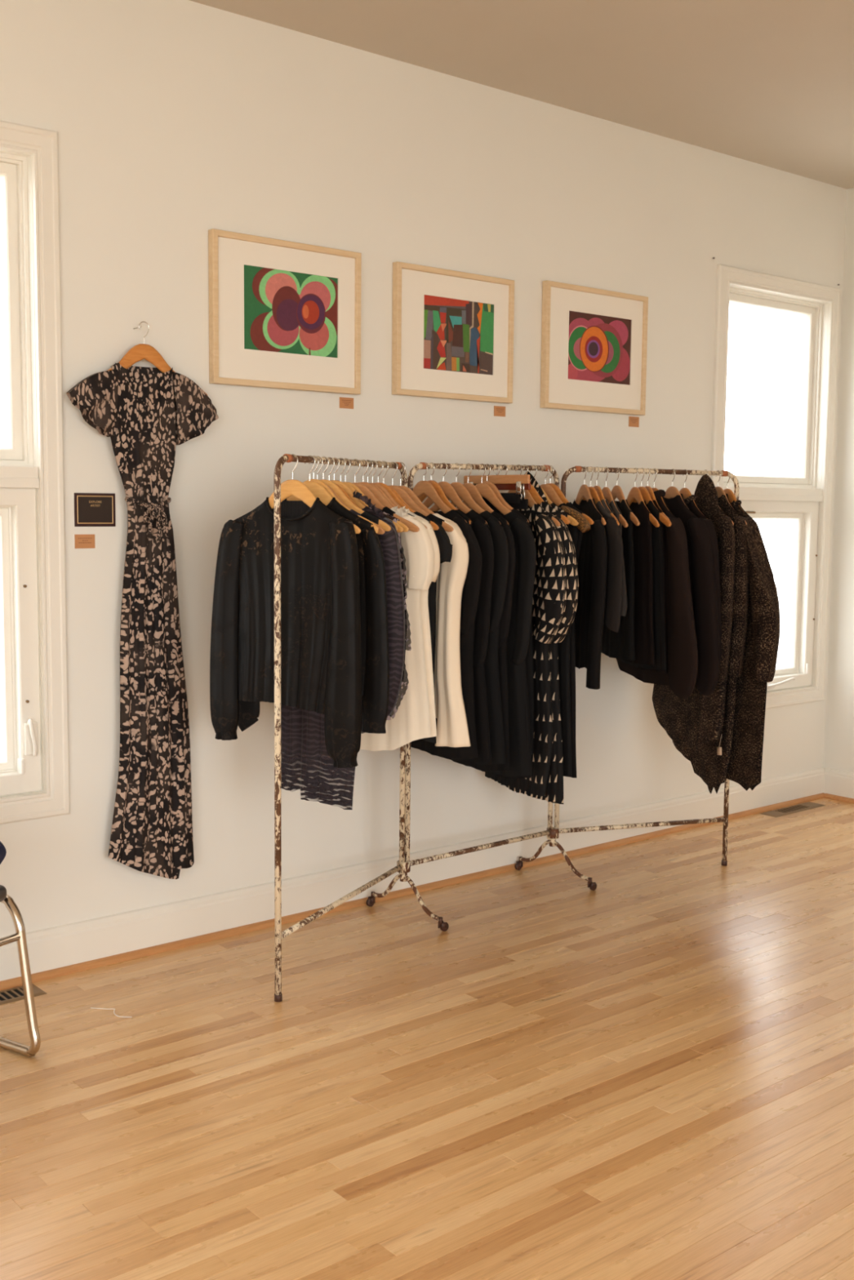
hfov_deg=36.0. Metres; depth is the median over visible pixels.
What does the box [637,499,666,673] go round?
shirt
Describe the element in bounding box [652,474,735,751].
coat
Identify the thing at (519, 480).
hanger
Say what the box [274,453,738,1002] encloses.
rack
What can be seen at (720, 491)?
wooden hanger
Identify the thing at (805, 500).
window
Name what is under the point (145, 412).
dress
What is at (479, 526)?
dress
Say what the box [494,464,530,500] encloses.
hanger
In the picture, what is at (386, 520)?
blouse
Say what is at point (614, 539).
cardigan
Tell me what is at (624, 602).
sleeveless knit
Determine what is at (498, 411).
price card
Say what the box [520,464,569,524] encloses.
wooden hanger
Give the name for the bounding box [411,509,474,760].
dress
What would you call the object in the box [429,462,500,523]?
wooden hanger
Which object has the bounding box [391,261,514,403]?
picture frame
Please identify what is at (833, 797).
trim
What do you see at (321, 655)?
blouse
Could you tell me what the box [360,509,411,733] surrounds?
blouse
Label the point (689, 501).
cardigan
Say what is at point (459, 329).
print
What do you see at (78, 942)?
baseboard
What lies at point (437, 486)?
wooden hanger
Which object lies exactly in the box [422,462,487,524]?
wooden hanger
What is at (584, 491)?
wooden hanger
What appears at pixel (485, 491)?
wooden hanger
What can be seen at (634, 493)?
wooden hanger
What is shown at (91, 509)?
plaque
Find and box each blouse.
[209,497,361,768]
[238,497,389,733]
[352,490,404,715]
[360,506,435,751]
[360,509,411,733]
[364,506,403,585]
[399,506,439,737]
[549,502,569,529]
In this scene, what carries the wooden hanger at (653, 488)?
hanging from the rack
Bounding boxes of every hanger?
[107,321,208,395]
[268,453,360,533]
[286,455,378,533]
[305,455,378,530]
[312,456,385,534]
[318,456,391,531]
[324,457,361,509]
[328,457,397,529]
[335,457,403,532]
[340,457,408,532]
[350,458,419,532]
[358,459,426,528]
[363,459,431,528]
[368,460,433,529]
[373,460,439,530]
[378,461,415,511]
[387,462,453,532]
[398,462,434,514]
[413,462,466,522]
[418,462,471,524]
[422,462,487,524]
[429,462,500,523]
[450,462,508,524]
[456,463,511,515]
[463,463,529,494]
[467,463,528,522]
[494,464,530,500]
[506,464,560,526]
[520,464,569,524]
[529,465,578,525]
[539,466,563,506]
[546,465,593,524]
[574,466,605,524]
[582,466,618,525]
[593,466,619,524]
[601,466,627,527]
[610,466,639,525]
[626,467,659,527]
[632,467,671,526]
[644,467,671,524]
[651,468,669,511]
[663,468,688,509]
[679,469,707,519]
[715,470,746,524]
[723,470,744,512]
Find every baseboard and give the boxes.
[0,767,824,981]
[822,767,853,798]
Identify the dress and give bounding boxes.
[66,362,218,879]
[280,509,360,809]
[410,509,482,758]
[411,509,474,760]
[417,511,452,743]
[433,513,470,747]
[453,511,536,776]
[455,511,515,770]
[457,509,493,762]
[471,508,530,778]
[475,511,508,764]
[484,501,578,804]
[486,503,566,795]
[557,502,590,777]
[565,502,584,777]
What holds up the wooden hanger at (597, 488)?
hanging from the rack
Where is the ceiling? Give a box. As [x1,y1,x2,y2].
[189,0,853,189]
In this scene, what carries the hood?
attached to the coat at (695, 722)
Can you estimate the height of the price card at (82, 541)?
0.043 m
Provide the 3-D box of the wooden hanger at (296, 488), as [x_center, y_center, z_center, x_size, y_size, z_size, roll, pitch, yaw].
[-0.392,-0.428,3.838,0.444,0.228,0.010,3,6,24]
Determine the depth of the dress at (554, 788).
4.87 m
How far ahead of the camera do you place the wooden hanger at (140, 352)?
4.08 m
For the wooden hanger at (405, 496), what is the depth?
4.43 m
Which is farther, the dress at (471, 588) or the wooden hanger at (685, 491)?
the wooden hanger at (685, 491)
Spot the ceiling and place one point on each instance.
(770, 83)
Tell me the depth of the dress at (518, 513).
4.70 m
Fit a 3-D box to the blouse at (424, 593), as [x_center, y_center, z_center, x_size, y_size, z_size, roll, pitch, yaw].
[-0.166,-0.053,4.337,0.451,0.777,0.074,3,6,25]
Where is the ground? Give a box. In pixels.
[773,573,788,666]
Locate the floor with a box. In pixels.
[0,797,853,1279]
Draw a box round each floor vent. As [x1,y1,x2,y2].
[0,983,46,1004]
[758,801,826,817]
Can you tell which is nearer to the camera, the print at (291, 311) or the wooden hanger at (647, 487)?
the print at (291, 311)
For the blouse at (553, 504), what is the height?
0.488 m
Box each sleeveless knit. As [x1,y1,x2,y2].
[600,499,613,624]
[608,500,626,616]
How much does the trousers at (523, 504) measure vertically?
0.934 m
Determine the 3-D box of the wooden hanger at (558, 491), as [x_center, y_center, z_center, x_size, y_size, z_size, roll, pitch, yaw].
[0.470,-0.556,5.029,0.010,0.222,0.444,-4,8,-41]
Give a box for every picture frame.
[208,228,361,395]
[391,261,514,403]
[539,280,648,415]
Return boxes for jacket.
[615,489,697,699]
[663,493,719,696]
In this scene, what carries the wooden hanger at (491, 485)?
hanging from the rack
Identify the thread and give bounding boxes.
[90,1007,132,1017]
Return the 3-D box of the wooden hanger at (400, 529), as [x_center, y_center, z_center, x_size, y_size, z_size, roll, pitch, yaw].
[-0.270,-0.454,4.112,0.444,0.229,0.010,3,6,27]
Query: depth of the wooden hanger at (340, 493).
3.98 m
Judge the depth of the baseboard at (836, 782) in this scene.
6.69 m
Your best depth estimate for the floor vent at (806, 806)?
6.46 m
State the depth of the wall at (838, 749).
6.61 m
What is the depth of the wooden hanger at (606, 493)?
5.07 m
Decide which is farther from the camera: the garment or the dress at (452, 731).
the dress at (452, 731)
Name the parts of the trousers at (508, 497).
trouser leg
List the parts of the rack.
post, rail, hanging rail, leg, post, leg stem, post, leg, rail, hanging rail, leg, leg stem, post, post, leg, rail, hanging rail, post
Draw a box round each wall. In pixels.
[0,0,846,937]
[823,187,853,772]
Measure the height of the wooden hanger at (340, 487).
0.232 m
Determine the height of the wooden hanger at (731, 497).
0.227 m
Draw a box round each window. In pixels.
[0,120,70,824]
[710,264,840,708]
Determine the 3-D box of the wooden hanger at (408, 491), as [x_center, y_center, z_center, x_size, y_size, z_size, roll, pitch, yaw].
[-0.091,-0.492,4.514,0.444,0.234,0.010,3,6,26]
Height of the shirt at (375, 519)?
0.534 m
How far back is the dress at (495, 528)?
4.61 m
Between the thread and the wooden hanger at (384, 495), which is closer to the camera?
the thread
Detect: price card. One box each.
[74,534,95,548]
[339,396,353,408]
[493,405,505,417]
[628,416,639,426]
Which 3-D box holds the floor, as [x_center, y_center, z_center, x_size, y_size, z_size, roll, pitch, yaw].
[0.905,1.402,1.275,8.858,0.100,7.053,-4,8,-40]
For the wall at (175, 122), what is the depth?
4.58 m
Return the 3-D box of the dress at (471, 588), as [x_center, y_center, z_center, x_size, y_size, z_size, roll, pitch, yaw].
[0.005,-0.030,4.634,0.049,0.856,0.537,-4,8,-41]
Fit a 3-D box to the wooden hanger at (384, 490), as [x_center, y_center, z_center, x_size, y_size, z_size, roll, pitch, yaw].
[-0.179,-0.475,4.316,0.444,0.227,0.010,3,6,25]
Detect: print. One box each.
[244,264,337,357]
[423,294,493,374]
[568,311,631,385]
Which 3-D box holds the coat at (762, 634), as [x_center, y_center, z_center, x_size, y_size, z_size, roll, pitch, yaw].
[1.215,0.016,5.219,0.086,1.136,0.646,-1,6,-17]
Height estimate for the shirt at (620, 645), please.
0.620 m
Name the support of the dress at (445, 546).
in the rack
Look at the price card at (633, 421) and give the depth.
5.62 m
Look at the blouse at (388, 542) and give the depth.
3.97 m
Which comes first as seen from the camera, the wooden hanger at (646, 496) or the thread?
the thread
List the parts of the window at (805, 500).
sash, meeting rail, sash, frame, crank handle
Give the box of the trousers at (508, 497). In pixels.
[482,493,519,511]
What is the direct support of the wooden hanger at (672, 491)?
hanging from the rack
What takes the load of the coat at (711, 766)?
hanging from the wooden hanger at (720, 491)
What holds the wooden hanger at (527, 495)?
hanging from the rack
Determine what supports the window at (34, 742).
in the wall at (175, 122)
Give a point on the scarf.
(533, 482)
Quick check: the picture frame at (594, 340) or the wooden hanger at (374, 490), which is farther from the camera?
the picture frame at (594, 340)
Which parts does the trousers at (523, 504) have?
trouser leg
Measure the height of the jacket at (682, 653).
0.789 m
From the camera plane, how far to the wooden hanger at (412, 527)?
4.17 m
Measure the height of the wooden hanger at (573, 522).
0.225 m
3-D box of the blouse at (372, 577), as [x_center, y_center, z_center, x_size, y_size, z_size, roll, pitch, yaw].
[-0.352,-0.067,3.967,0.518,0.725,0.036,3,6,21]
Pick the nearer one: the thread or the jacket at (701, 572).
the thread
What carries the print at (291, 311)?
attached to the picture frame at (283, 314)
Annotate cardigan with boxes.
[578,500,622,632]
[684,494,721,684]
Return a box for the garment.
[0,840,6,864]
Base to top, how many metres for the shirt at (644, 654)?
0.636 m
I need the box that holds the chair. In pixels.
[0,884,40,1057]
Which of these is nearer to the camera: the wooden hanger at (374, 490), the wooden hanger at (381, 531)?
the wooden hanger at (381, 531)
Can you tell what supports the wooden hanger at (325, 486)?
hanging from the rack
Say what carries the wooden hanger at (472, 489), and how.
hanging from the rack
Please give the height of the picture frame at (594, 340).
0.495 m
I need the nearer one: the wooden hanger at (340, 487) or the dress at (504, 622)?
the wooden hanger at (340, 487)
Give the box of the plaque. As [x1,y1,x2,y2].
[74,493,115,526]
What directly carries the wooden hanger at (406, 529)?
hanging from the rack
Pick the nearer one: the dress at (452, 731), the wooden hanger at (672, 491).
the dress at (452, 731)
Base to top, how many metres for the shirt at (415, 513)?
0.672 m
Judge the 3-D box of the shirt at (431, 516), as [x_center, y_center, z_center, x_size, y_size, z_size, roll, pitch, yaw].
[-0.116,-0.089,4.494,0.370,0.686,0.028,3,6,22]
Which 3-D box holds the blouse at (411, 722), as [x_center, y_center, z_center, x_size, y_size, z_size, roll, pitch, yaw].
[-0.190,-0.037,4.275,0.457,0.800,0.072,3,6,22]
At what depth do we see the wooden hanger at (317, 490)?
3.92 m
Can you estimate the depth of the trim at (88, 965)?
4.83 m
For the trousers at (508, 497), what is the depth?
4.78 m
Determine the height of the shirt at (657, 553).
0.659 m
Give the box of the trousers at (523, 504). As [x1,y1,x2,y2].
[508,498,533,755]
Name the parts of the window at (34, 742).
sash, sash, meeting rail, frame, lock lever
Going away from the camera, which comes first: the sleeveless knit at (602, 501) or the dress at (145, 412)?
the dress at (145, 412)
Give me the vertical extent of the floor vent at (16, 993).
0.004 m
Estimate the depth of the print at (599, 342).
5.43 m
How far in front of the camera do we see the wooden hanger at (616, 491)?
5.09 m
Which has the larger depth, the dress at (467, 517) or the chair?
the dress at (467, 517)
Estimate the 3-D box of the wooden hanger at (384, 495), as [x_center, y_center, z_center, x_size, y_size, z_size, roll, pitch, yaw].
[-0.193,-0.470,4.285,0.444,0.231,0.010,3,6,21]
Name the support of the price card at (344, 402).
attached to the wall at (175, 122)
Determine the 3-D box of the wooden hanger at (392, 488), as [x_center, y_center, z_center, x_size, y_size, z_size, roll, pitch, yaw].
[-0.146,-0.480,4.392,0.444,0.234,0.010,4,6,27]
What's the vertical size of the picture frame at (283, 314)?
0.488 m
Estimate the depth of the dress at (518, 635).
4.70 m
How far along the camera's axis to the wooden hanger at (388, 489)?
4.33 m
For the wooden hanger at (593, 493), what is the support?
hanging from the rack
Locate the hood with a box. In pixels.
[693,474,718,511]
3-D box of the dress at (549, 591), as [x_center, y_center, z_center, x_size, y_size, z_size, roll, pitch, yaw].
[0.356,0.032,4.941,0.074,1.085,0.480,-3,7,-34]
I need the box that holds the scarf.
[524,471,548,503]
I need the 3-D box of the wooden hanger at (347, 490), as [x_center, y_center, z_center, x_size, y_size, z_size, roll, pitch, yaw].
[-0.287,-0.452,4.073,0.444,0.224,0.010,3,6,26]
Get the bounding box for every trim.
[0,792,824,990]
[823,793,853,804]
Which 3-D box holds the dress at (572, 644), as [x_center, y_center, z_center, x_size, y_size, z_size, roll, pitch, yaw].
[0.458,-0.009,5.090,0.046,1.046,0.365,-4,8,-41]
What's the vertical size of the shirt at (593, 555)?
0.719 m
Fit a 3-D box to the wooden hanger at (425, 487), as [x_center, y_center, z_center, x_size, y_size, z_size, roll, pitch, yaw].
[-0.012,-0.513,4.610,0.010,0.218,0.444,-4,8,-41]
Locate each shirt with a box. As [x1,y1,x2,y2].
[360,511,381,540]
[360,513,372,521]
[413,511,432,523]
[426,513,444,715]
[572,498,607,689]
[600,498,635,661]
[618,500,666,670]
[623,501,654,666]
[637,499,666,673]
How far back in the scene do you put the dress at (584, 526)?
4.97 m
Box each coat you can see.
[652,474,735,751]
[672,493,748,794]
[725,500,779,791]

